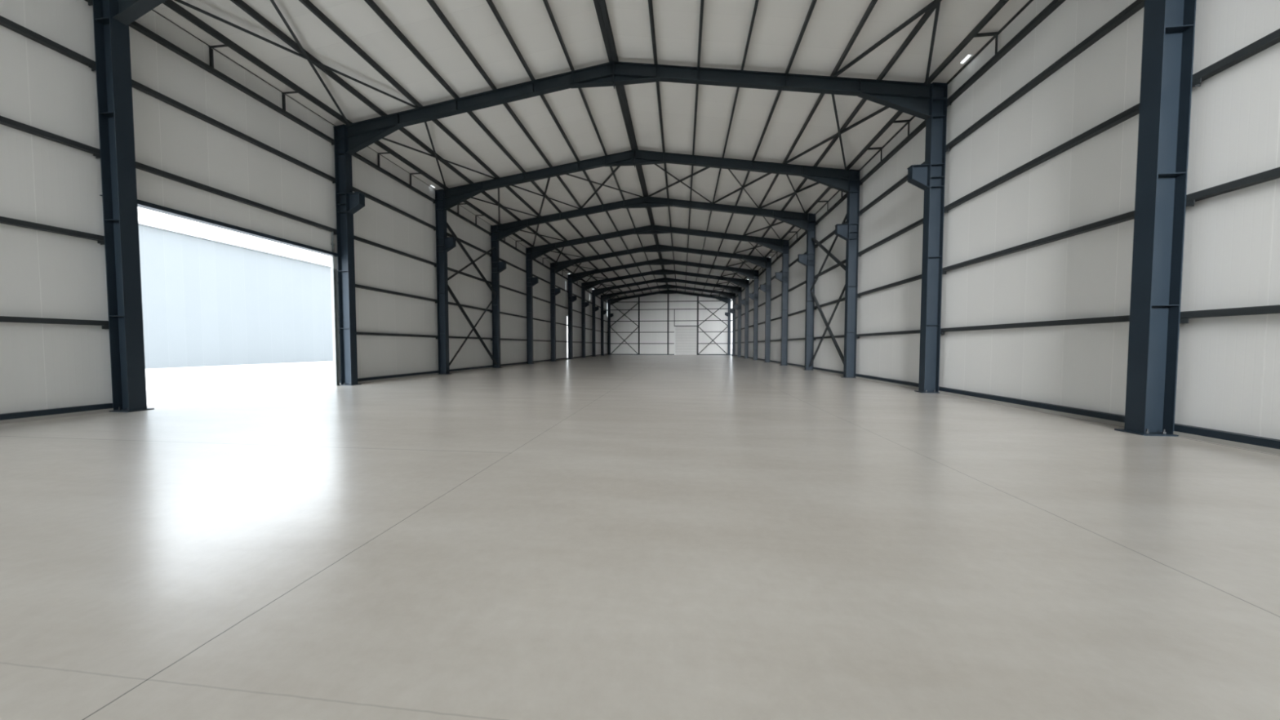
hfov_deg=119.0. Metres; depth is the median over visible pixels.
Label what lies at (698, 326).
brace
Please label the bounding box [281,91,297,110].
bracket
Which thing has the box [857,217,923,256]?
beam
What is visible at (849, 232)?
steel column
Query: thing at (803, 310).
wall girt
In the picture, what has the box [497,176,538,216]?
roof purlin
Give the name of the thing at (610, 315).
steel column
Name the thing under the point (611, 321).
gable girt
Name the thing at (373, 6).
purlin
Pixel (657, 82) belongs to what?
purlin
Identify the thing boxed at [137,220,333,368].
neighbouring hall
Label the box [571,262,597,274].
brace
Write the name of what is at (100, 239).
wall rail
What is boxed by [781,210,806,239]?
roof purlin
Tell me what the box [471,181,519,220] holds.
roof purlin
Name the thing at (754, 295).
steel column
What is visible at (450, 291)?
brace
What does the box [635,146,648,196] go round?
ridge purlin
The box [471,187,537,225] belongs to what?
brace
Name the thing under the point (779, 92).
purlin
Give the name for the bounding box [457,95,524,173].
purlin
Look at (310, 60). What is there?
brace
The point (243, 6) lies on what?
purlin
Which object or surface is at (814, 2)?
purlin
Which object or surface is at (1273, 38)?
beam
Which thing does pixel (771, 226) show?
brace
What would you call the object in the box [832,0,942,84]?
brace
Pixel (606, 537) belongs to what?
floor
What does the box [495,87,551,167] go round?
purlin
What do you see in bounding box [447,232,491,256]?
wall girt
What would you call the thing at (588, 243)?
roof purlin
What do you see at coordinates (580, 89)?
roof purlin
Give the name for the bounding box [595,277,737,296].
rafter
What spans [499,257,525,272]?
wall girt
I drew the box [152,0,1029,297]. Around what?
ceiling
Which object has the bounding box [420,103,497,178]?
purlin
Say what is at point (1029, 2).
trim
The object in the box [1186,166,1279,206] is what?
beam
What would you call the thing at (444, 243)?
steel column
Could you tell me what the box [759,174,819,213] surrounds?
brace
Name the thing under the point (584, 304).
steel column
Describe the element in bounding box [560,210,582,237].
roof purlin
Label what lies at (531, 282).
steel column
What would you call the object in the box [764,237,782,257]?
roof purlin
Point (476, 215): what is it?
bracket
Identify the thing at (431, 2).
purlin
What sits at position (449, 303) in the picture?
wall girt
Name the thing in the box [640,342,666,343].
gable girt
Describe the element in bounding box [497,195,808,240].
rafter
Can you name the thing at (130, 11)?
rafter
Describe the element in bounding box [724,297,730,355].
steel column
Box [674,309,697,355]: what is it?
door
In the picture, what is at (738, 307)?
steel column
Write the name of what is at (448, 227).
brace
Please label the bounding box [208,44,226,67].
bracket
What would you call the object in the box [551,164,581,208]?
roof purlin
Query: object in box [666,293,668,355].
post
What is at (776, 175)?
roof purlin
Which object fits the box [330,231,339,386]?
post
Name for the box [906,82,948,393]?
steel column
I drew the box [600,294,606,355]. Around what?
steel column
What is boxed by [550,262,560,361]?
steel column
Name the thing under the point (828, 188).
roof purlin
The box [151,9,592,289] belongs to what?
trim
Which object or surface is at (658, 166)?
brace
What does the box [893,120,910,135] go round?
bracket
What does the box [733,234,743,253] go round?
roof purlin
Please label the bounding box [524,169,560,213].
roof purlin
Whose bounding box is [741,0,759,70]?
purlin
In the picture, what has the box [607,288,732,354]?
wall
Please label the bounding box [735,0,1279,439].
wall
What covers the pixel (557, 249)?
roof purlin
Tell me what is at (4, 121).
wall rail
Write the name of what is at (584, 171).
roof purlin
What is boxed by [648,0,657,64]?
purlin
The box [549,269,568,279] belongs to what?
wall girt
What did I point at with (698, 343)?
gable girt
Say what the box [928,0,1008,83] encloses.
purlin
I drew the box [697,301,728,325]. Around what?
brace
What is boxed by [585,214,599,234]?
roof purlin
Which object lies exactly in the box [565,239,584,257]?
roof purlin
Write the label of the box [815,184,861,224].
wall girt
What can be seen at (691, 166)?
roof purlin
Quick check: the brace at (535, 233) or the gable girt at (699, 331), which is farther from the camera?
the gable girt at (699, 331)
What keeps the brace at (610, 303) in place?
attached to the post at (638, 297)
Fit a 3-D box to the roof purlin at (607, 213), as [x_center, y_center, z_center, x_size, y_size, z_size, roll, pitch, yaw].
[-2.248,-10.778,28.725,0.103,0.209,6.008,0,2,6]
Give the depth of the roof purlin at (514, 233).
30.48 m
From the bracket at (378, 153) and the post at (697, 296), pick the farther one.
the post at (697, 296)
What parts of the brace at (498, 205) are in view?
brace rod, brace rod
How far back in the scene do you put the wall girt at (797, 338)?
28.20 m
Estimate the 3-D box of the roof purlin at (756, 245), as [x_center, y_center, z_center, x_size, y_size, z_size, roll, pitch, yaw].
[10.257,-10.067,33.424,0.103,0.209,6.008,0,2,6]
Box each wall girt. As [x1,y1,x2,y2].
[84,0,92,5]
[446,208,490,235]
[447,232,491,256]
[447,266,491,284]
[448,302,492,312]
[448,336,492,340]
[499,239,525,255]
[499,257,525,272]
[499,284,526,295]
[499,311,526,318]
[500,337,526,340]
[532,274,550,284]
[533,258,550,269]
[533,296,550,302]
[533,318,550,322]
[533,339,551,342]
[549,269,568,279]
[770,293,782,300]
[771,248,790,264]
[787,309,805,315]
[787,337,804,340]
[788,251,806,266]
[788,280,805,291]
[789,224,816,248]
[813,297,844,309]
[813,335,844,340]
[814,259,845,278]
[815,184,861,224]
[815,215,859,248]
[856,329,919,337]
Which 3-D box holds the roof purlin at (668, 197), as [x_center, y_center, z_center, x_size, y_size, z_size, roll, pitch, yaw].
[2.212,-10.977,28.224,0.103,0.209,6.008,0,2,6]
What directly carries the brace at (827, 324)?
attached to the steel column at (807, 260)
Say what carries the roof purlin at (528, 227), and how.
attached to the ceiling
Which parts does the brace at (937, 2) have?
brace rod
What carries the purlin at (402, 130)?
attached to the ceiling
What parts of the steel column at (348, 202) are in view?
cap plate, plate, plate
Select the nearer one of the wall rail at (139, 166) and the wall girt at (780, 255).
the wall rail at (139, 166)
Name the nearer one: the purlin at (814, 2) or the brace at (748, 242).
the purlin at (814, 2)
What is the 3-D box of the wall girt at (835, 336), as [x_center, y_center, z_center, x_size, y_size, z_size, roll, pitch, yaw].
[10.998,-1.273,21.544,0.162,0.196,6.012,0,2,6]
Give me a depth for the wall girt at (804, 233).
27.81 m
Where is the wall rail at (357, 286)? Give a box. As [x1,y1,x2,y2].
[355,284,437,302]
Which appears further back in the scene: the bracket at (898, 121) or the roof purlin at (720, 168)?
the roof purlin at (720, 168)
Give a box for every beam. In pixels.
[0,315,108,328]
[356,332,437,338]
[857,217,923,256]
[857,274,921,297]
[858,161,924,215]
[859,105,948,184]
[940,315,1129,334]
[942,210,1134,274]
[943,102,1139,213]
[946,0,1065,105]
[946,0,1144,151]
[1179,304,1279,323]
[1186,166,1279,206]
[1191,28,1279,87]
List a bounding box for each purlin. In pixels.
[162,0,350,124]
[230,0,385,115]
[298,0,421,107]
[349,120,444,189]
[364,0,457,98]
[384,112,471,183]
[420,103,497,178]
[426,0,495,89]
[446,186,498,224]
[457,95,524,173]
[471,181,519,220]
[485,0,533,80]
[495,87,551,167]
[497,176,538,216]
[512,232,532,247]
[519,218,549,244]
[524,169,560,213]
[532,244,555,262]
[533,77,578,161]
[539,215,566,240]
[542,0,573,71]
[549,242,569,259]
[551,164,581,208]
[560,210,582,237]
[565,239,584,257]
[573,67,606,155]
[578,159,602,204]
[582,235,598,254]
[584,256,597,269]
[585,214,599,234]
[593,0,617,62]
[600,232,613,252]
[602,202,617,231]
[606,153,624,199]
[615,58,637,150]
[617,229,627,249]
[623,197,635,227]
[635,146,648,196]
[646,194,654,225]
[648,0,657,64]
[653,222,658,244]
[655,60,664,151]
[657,252,662,258]
[663,149,668,198]
[667,196,671,226]
[688,199,691,228]
[689,165,693,200]
[692,84,698,155]
[697,0,703,66]
[706,210,711,231]
[712,168,721,202]
[722,69,741,157]
[724,204,735,232]
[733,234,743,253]
[735,159,752,205]
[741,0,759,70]
[743,205,759,235]
[749,235,762,255]
[752,71,786,160]
[759,161,783,207]
[762,208,782,237]
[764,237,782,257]
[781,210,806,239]
[782,163,815,210]
[783,73,831,163]
[785,0,817,73]
[805,166,847,213]
[814,75,879,166]
[831,0,877,76]
[846,82,924,169]
[878,0,941,79]
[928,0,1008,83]
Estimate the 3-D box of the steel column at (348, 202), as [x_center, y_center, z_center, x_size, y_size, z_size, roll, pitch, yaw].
[-11.336,-4.035,14.829,1.090,10.069,0.440,0,2,6]
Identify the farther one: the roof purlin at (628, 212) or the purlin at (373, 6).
the roof purlin at (628, 212)
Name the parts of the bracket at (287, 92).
bracket post, bracket arm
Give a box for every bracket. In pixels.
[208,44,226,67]
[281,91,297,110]
[377,152,389,166]
[409,173,420,185]
[457,203,466,213]
[475,214,483,224]
[817,200,828,210]
[867,146,882,161]
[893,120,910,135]
[973,31,998,53]
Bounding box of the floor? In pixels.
[0,355,1279,719]
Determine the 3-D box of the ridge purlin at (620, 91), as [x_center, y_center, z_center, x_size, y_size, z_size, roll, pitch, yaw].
[-0.603,-10.760,16.427,0.300,0.214,6.008,0,2,6]
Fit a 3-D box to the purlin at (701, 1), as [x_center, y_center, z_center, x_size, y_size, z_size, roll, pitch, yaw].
[1.703,-10.103,10.137,0.103,0.209,6.008,0,2,6]
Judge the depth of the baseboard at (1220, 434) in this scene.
7.89 m
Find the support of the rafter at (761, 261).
on the steel column at (554, 291)
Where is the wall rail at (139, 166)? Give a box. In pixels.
[135,161,337,235]
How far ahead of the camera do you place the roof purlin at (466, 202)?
24.16 m
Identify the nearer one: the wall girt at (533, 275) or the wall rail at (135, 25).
the wall rail at (135, 25)
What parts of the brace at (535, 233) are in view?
brace rod, brace rod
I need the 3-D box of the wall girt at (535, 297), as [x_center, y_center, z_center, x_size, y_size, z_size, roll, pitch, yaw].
[-9.562,-5.789,35.773,0.162,0.112,6.012,0,2,6]
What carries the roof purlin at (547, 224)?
attached to the ceiling
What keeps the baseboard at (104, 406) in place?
attached to the wall at (43, 274)
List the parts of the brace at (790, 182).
brace rod, brace rod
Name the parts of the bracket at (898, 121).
bracket arm, bracket post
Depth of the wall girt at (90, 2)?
8.57 m
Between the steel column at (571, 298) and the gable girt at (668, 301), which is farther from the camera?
the gable girt at (668, 301)
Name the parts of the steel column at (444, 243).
plate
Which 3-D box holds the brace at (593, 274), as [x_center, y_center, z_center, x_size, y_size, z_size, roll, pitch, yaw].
[-6.110,-10.466,47.339,2.955,0.521,5.833,0,2,6]
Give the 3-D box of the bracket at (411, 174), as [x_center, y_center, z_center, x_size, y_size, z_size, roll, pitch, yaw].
[-11.133,-8.970,18.732,0.628,0.630,0.082,0,2,6]
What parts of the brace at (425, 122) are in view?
brace rod, brace rod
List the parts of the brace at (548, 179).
brace rod, brace rod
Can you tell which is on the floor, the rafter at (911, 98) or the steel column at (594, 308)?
the steel column at (594, 308)
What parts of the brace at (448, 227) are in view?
brace rod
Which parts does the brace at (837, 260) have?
brace rod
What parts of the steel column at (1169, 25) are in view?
plate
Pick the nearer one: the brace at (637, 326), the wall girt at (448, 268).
the wall girt at (448, 268)
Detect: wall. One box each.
[0,0,607,413]
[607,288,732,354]
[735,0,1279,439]
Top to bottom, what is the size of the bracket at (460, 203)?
0.630 m
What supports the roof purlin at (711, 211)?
attached to the ceiling
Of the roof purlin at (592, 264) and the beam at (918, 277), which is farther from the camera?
the roof purlin at (592, 264)
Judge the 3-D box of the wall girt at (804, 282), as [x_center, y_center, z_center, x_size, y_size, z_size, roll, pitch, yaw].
[11.661,-5.479,27.376,0.162,0.112,6.012,0,2,6]
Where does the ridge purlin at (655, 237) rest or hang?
attached to the ceiling
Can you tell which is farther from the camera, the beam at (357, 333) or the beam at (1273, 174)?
the beam at (357, 333)
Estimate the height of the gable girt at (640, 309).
0.120 m
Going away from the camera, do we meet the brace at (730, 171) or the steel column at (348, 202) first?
the steel column at (348, 202)
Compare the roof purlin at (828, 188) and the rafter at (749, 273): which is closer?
the roof purlin at (828, 188)
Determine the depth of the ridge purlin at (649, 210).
29.14 m
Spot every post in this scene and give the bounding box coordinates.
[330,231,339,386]
[638,297,639,355]
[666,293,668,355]
[697,296,698,355]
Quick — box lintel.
[99,195,337,257]
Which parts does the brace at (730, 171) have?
brace rod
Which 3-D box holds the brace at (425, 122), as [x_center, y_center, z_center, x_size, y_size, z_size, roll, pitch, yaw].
[-9.420,-9.384,17.453,2.955,0.521,5.833,0,2,6]
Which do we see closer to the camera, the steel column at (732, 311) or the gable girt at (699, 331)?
the steel column at (732, 311)
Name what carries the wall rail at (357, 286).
attached to the wall at (43, 274)
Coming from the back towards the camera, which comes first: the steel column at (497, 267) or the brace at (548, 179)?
the steel column at (497, 267)
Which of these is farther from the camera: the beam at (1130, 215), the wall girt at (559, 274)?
the wall girt at (559, 274)
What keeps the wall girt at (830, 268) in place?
attached to the wall at (1228, 366)
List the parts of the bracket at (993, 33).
bracket arm, bracket post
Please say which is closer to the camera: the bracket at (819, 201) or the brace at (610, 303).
the bracket at (819, 201)
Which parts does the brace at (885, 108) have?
brace rod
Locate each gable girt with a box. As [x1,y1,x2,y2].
[610,309,638,310]
[610,320,638,321]
[610,342,638,343]
[640,301,667,302]
[640,309,667,310]
[640,320,667,321]
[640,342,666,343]
[641,331,666,332]
[668,301,693,302]
[697,342,727,343]
[698,308,728,309]
[698,320,728,320]
[698,331,727,332]
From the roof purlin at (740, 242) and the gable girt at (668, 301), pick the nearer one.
the roof purlin at (740, 242)
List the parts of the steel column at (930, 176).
plate, plate, cap plate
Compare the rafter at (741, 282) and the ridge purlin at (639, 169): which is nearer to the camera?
the ridge purlin at (639, 169)
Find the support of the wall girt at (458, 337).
attached to the wall at (43, 274)
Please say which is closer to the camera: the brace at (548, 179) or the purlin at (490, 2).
the purlin at (490, 2)
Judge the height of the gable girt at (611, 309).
0.120 m
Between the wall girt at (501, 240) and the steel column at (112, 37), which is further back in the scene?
the wall girt at (501, 240)
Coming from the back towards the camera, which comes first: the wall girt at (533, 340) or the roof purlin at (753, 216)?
the wall girt at (533, 340)
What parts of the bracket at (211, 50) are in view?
bracket post, bracket arm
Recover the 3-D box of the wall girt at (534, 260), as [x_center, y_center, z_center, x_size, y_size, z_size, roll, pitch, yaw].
[-9.560,-9.217,35.649,0.162,0.112,6.012,0,2,6]
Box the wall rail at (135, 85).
[131,79,335,183]
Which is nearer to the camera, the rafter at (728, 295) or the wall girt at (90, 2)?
the wall girt at (90, 2)
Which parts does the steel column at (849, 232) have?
plate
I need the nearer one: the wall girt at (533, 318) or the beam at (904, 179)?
the beam at (904, 179)
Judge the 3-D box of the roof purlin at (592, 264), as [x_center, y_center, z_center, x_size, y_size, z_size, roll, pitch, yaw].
[-5.354,-10.572,41.193,0.103,0.209,6.008,0,2,6]
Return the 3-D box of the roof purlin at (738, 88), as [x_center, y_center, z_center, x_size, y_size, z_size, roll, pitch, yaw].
[3.841,-10.094,15.959,0.103,0.209,6.008,0,2,6]
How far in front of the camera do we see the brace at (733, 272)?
46.68 m
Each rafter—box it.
[112,0,166,26]
[345,61,931,155]
[443,149,849,210]
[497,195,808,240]
[531,224,782,259]
[555,244,766,273]
[571,258,754,283]
[584,269,745,290]
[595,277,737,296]
[603,284,732,301]
[610,289,728,304]
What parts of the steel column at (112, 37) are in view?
plate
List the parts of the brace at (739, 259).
brace rod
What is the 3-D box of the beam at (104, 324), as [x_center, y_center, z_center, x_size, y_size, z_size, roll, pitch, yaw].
[-12.872,-0.718,6.032,0.162,0.196,6.012,0,2,6]
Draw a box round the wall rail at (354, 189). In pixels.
[352,186,435,231]
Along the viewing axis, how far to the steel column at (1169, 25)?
6.54 m
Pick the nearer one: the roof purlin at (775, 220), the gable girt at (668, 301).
the roof purlin at (775, 220)
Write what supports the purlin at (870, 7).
attached to the ceiling
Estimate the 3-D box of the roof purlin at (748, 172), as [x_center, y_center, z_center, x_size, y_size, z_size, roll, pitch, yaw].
[5.980,-10.085,21.781,0.103,0.209,6.008,0,2,6]
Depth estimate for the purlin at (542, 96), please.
16.52 m
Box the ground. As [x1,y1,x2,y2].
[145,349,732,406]
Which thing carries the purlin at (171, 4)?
attached to the ceiling
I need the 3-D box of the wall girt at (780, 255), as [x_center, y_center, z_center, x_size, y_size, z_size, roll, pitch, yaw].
[12.324,-9.123,33.230,0.162,0.112,6.012,0,2,6]
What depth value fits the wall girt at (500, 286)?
29.92 m
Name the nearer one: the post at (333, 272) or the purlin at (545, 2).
the purlin at (545, 2)
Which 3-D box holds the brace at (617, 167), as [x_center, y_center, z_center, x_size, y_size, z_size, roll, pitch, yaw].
[-2.261,-10.537,22.677,4.333,0.725,5.845,0,2,6]
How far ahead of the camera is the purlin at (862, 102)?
15.17 m
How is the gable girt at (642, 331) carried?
attached to the wall at (624, 329)
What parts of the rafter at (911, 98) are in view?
apex plate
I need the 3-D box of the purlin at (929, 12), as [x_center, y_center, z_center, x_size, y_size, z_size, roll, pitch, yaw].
[7.609,-9.202,9.515,0.103,0.209,6.008,0,2,6]
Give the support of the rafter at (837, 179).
on the steel column at (444, 243)
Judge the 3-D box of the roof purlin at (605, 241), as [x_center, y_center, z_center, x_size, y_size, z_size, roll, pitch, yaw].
[-3.062,-10.781,34.873,0.103,0.209,6.008,0,2,6]
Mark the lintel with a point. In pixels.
(143, 204)
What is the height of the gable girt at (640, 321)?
0.120 m
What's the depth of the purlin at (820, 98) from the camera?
15.40 m
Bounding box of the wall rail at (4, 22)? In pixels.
[0,15,96,71]
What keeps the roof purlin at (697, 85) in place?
attached to the ceiling
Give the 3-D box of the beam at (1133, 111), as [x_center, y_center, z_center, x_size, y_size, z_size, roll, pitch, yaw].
[9.675,-4.788,9.446,0.162,0.196,6.012,0,2,6]
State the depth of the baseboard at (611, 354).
68.02 m
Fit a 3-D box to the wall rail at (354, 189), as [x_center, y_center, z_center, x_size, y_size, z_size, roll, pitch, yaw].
[-11.547,-7.067,17.772,0.162,0.196,6.012,0,2,6]
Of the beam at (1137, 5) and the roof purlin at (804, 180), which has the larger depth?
the roof purlin at (804, 180)
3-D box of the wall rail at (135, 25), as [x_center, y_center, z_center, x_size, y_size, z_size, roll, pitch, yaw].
[-12.208,-8.310,11.742,0.162,0.196,6.012,0,2,6]
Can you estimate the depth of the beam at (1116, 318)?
8.84 m
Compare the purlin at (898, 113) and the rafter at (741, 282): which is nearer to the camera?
the purlin at (898, 113)
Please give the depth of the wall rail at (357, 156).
17.51 m
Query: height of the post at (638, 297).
10.389 m
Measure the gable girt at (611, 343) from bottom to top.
0.120 m
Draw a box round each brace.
[173,0,418,125]
[382,121,496,190]
[446,222,496,295]
[448,284,497,366]
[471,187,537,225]
[511,177,580,217]
[520,224,565,247]
[551,247,583,262]
[565,165,643,209]
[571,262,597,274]
[585,274,606,282]
[609,302,638,326]
[610,326,638,354]
[648,164,713,204]
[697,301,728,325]
[697,326,727,355]
[712,168,771,208]
[720,271,744,279]
[726,258,752,270]
[733,241,764,257]
[743,216,783,239]
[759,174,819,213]
[783,93,888,170]
[808,285,844,367]
[810,213,846,290]
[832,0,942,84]
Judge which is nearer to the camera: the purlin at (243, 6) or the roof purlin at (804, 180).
the purlin at (243, 6)
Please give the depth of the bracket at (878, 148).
16.33 m
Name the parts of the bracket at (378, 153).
bracket post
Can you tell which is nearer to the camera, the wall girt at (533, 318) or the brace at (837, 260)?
the brace at (837, 260)
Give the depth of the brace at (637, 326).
68.28 m
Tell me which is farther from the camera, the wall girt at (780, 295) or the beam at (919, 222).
the wall girt at (780, 295)
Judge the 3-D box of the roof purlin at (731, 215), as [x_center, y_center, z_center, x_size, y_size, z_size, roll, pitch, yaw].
[6.641,-10.301,27.758,0.103,0.209,6.008,0,2,6]
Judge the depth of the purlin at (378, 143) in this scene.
17.73 m
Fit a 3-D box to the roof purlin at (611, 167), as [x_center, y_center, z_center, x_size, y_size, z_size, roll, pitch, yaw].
[-1.433,-10.774,22.576,0.103,0.209,6.008,0,2,6]
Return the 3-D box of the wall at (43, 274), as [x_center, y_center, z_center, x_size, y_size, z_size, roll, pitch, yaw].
[-10.669,-4.539,26.997,0.100,10.196,84.530,0,2,6]
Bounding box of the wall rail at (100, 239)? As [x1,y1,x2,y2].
[0,216,104,244]
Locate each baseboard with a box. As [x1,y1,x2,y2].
[0,353,608,420]
[611,354,727,355]
[731,354,1279,448]
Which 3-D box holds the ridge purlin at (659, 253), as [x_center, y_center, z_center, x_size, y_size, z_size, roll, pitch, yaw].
[2.044,-11.626,40.336,0.300,0.214,6.008,0,2,6]
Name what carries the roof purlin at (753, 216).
attached to the ceiling
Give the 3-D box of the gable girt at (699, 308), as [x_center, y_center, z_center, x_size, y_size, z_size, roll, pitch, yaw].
[13.161,-9.023,66.677,5.846,0.120,0.136,0,2,6]
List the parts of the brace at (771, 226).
brace rod, brace rod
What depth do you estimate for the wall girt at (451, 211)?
23.82 m
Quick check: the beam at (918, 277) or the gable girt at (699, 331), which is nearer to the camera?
the beam at (918, 277)
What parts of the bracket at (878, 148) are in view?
bracket arm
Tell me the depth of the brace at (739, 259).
40.37 m
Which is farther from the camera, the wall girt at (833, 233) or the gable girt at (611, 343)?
the gable girt at (611, 343)
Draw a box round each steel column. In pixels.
[92,0,154,412]
[333,124,365,385]
[434,189,456,374]
[490,224,506,368]
[525,247,538,364]
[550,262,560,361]
[568,273,576,359]
[581,282,589,357]
[591,288,599,356]
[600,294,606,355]
[607,299,613,355]
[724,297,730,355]
[728,293,735,355]
[733,286,742,356]
[740,279,749,358]
[748,270,758,359]
[760,257,771,362]
[774,239,789,365]
[797,213,816,370]
[835,168,860,377]
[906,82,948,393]
[1114,0,1196,436]
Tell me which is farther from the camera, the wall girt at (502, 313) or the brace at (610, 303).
the brace at (610, 303)
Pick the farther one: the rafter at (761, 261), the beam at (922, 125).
the rafter at (761, 261)
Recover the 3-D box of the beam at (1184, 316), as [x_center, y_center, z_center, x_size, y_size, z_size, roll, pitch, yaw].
[9.012,-0.624,3.612,0.162,0.196,6.012,0,2,6]
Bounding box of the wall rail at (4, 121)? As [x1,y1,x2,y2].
[0,115,100,158]
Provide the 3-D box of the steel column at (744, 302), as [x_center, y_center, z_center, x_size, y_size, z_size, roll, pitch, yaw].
[13.434,-5.243,48.393,1.090,10.069,0.440,0,2,6]
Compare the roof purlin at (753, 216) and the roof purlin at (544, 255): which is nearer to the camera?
the roof purlin at (753, 216)
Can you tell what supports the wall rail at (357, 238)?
attached to the wall at (43, 274)
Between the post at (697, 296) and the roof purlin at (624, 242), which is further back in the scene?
the post at (697, 296)
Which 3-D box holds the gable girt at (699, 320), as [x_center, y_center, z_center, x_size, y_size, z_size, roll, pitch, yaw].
[13.160,-6.974,66.751,5.846,0.120,0.136,0,2,6]
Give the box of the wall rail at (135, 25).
[128,21,333,145]
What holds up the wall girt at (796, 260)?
attached to the wall at (1228, 366)
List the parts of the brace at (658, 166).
brace rod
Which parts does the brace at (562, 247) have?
brace rod, brace rod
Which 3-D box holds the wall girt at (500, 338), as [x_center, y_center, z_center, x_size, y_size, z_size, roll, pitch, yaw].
[-10.225,-1.625,29.939,0.162,0.112,6.012,0,2,6]
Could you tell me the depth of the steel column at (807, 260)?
24.42 m
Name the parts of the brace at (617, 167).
brace rod, brace rod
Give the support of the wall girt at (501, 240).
attached to the wall at (43, 274)
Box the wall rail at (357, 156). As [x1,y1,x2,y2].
[352,152,435,203]
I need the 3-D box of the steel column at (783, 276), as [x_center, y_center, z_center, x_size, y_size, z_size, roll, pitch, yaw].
[11.449,-4.595,30.461,1.090,10.069,0.440,0,2,6]
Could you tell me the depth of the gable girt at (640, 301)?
67.74 m
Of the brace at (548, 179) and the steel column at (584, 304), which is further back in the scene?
the steel column at (584, 304)
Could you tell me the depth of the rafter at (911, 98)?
13.31 m
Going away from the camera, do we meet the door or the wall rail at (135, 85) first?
the wall rail at (135, 85)
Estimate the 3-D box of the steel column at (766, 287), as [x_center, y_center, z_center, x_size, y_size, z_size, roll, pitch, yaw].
[12.111,-4.811,36.438,1.090,10.069,0.440,0,2,6]
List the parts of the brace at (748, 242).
brace rod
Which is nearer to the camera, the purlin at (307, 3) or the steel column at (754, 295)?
the purlin at (307, 3)
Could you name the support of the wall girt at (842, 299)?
attached to the wall at (1228, 366)
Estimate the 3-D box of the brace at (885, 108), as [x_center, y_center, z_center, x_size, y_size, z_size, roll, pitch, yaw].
[8.207,-9.313,15.504,2.944,0.530,5.833,0,2,6]
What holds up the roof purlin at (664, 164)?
attached to the ceiling
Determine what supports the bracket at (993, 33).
attached to the beam at (1047, 11)
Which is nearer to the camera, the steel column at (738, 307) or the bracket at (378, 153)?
the bracket at (378, 153)
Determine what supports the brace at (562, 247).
attached to the rafter at (776, 245)
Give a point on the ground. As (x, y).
(169, 385)
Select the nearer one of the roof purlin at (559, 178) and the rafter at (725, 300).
the roof purlin at (559, 178)
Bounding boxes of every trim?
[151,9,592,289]
[741,0,1033,287]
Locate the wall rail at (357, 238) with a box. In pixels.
[354,235,436,266]
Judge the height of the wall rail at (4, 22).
0.196 m
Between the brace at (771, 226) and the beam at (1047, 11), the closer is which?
the beam at (1047, 11)
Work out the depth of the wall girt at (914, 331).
15.45 m
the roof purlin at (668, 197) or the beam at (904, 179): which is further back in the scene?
the roof purlin at (668, 197)
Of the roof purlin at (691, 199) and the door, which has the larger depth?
the door
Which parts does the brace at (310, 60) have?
brace rod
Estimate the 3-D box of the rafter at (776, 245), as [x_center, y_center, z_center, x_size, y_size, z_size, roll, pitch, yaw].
[1.051,-9.916,31.420,20.958,2.589,0.240,0,2,6]
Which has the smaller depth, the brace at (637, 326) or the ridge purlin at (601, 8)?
the ridge purlin at (601, 8)

